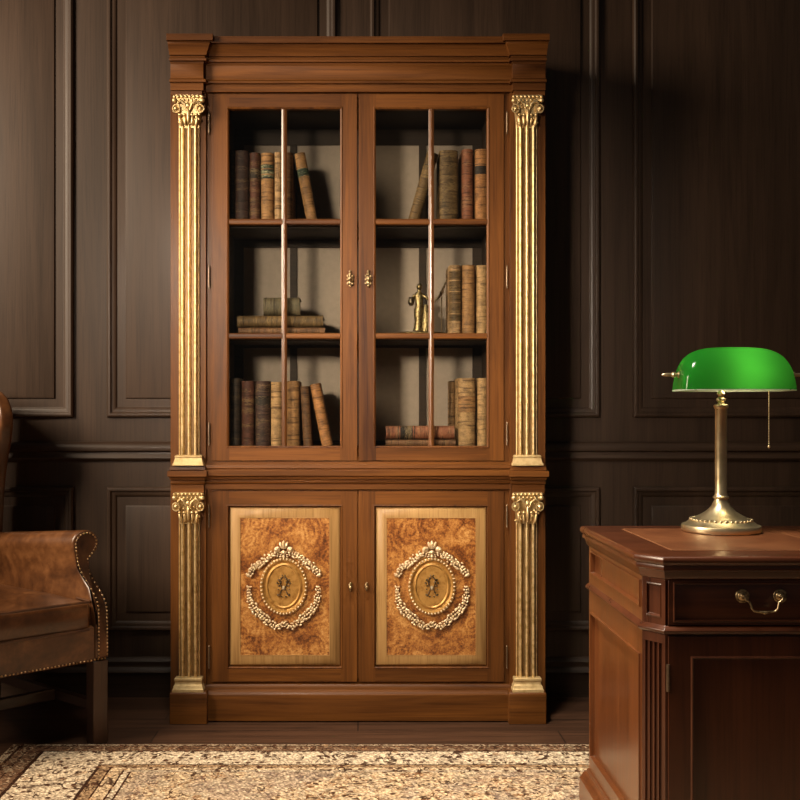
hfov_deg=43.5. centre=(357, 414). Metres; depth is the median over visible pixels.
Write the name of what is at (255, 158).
book
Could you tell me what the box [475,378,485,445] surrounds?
book
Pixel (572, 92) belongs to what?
trim
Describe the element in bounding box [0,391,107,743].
armchair
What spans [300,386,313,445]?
book
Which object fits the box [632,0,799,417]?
wall panel
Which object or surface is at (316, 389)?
book
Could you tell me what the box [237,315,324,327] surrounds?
book
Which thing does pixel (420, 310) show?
statuette
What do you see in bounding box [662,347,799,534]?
lamp
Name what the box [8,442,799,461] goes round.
trim
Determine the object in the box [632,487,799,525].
trim
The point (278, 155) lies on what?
book
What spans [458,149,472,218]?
book
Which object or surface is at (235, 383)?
book
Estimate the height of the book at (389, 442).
0.026 m
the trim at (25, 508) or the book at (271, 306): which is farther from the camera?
the trim at (25, 508)
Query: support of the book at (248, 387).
on the bookcase
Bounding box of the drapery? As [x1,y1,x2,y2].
[422,304,427,330]
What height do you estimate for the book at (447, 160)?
0.256 m
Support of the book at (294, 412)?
on the bookcase
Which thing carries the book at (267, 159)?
on the bookcase
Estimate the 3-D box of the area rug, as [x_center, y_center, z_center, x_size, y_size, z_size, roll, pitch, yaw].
[0.646,1.061,2.110,3.507,0.008,2.220,0,0,0]
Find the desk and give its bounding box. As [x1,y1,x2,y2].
[579,526,799,799]
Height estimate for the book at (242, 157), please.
0.255 m
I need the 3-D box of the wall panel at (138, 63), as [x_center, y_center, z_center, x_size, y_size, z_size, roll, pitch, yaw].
[-0.516,-0.937,3.788,0.873,1.894,0.017,0,0,0]
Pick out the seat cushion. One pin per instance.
(28, 612)
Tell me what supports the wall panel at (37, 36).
attached to the wall
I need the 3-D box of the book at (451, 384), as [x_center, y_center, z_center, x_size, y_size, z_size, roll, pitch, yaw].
[0.347,-0.006,3.723,0.021,0.238,0.076,0,0,0]
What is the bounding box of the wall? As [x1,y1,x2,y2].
[5,0,799,656]
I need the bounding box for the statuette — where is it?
[400,279,446,332]
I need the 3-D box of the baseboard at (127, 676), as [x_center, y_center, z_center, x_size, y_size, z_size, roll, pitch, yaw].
[0.000,0.991,3.784,9.000,0.149,0.026,0,0,0]
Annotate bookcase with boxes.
[166,34,549,723]
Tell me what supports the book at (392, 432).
on the book at (389, 442)
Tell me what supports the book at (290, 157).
on the bookcase
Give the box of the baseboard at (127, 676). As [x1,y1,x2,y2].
[1,657,588,696]
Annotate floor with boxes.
[0,697,588,755]
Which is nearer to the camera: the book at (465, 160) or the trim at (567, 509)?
the book at (465, 160)
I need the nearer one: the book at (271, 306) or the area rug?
the area rug
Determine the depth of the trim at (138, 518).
3.79 m
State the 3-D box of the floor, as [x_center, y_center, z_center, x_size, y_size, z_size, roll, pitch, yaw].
[0.000,1.081,1.158,9.000,0.030,5.316,0,0,0]
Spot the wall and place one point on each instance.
(90, 481)
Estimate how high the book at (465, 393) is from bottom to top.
0.244 m
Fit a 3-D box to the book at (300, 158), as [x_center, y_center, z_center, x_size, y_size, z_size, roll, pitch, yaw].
[-0.186,-0.809,3.616,0.082,0.249,0.141,0,0,0]
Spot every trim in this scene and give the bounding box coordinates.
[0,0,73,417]
[2,487,73,531]
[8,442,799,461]
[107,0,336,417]
[107,487,170,630]
[370,0,599,417]
[545,487,599,630]
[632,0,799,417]
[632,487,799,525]
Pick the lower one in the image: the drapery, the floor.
the floor
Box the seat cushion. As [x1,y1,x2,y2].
[0,584,89,641]
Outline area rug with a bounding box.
[0,744,588,799]
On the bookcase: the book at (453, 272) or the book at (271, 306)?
the book at (453, 272)
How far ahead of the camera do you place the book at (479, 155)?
3.55 m
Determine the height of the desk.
0.756 m
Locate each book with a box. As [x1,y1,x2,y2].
[230,378,244,445]
[235,150,249,218]
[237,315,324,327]
[238,327,326,332]
[241,381,255,445]
[249,152,260,218]
[255,381,270,445]
[261,153,274,218]
[263,297,301,315]
[271,382,281,445]
[274,152,281,218]
[287,152,294,218]
[287,381,301,445]
[294,152,316,218]
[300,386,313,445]
[310,383,332,445]
[385,426,454,438]
[385,439,455,445]
[408,152,437,218]
[436,150,457,218]
[446,265,460,332]
[448,381,454,438]
[455,378,475,445]
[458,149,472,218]
[461,265,474,332]
[473,149,485,218]
[475,265,485,332]
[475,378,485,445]
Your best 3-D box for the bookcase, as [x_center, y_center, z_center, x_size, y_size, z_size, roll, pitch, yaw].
[0.000,-0.128,3.597,1.318,2.388,0.379,0,0,0]
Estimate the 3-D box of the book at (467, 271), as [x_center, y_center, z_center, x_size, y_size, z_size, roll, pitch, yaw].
[0.393,-0.409,3.621,0.048,0.246,0.151,0,0,0]
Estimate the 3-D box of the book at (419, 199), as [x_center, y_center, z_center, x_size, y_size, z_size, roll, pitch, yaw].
[0.232,-0.811,3.616,0.108,0.252,0.141,0,0,0]
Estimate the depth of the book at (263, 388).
3.55 m
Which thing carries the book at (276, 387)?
on the bookcase
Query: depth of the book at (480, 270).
3.55 m
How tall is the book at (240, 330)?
0.026 m

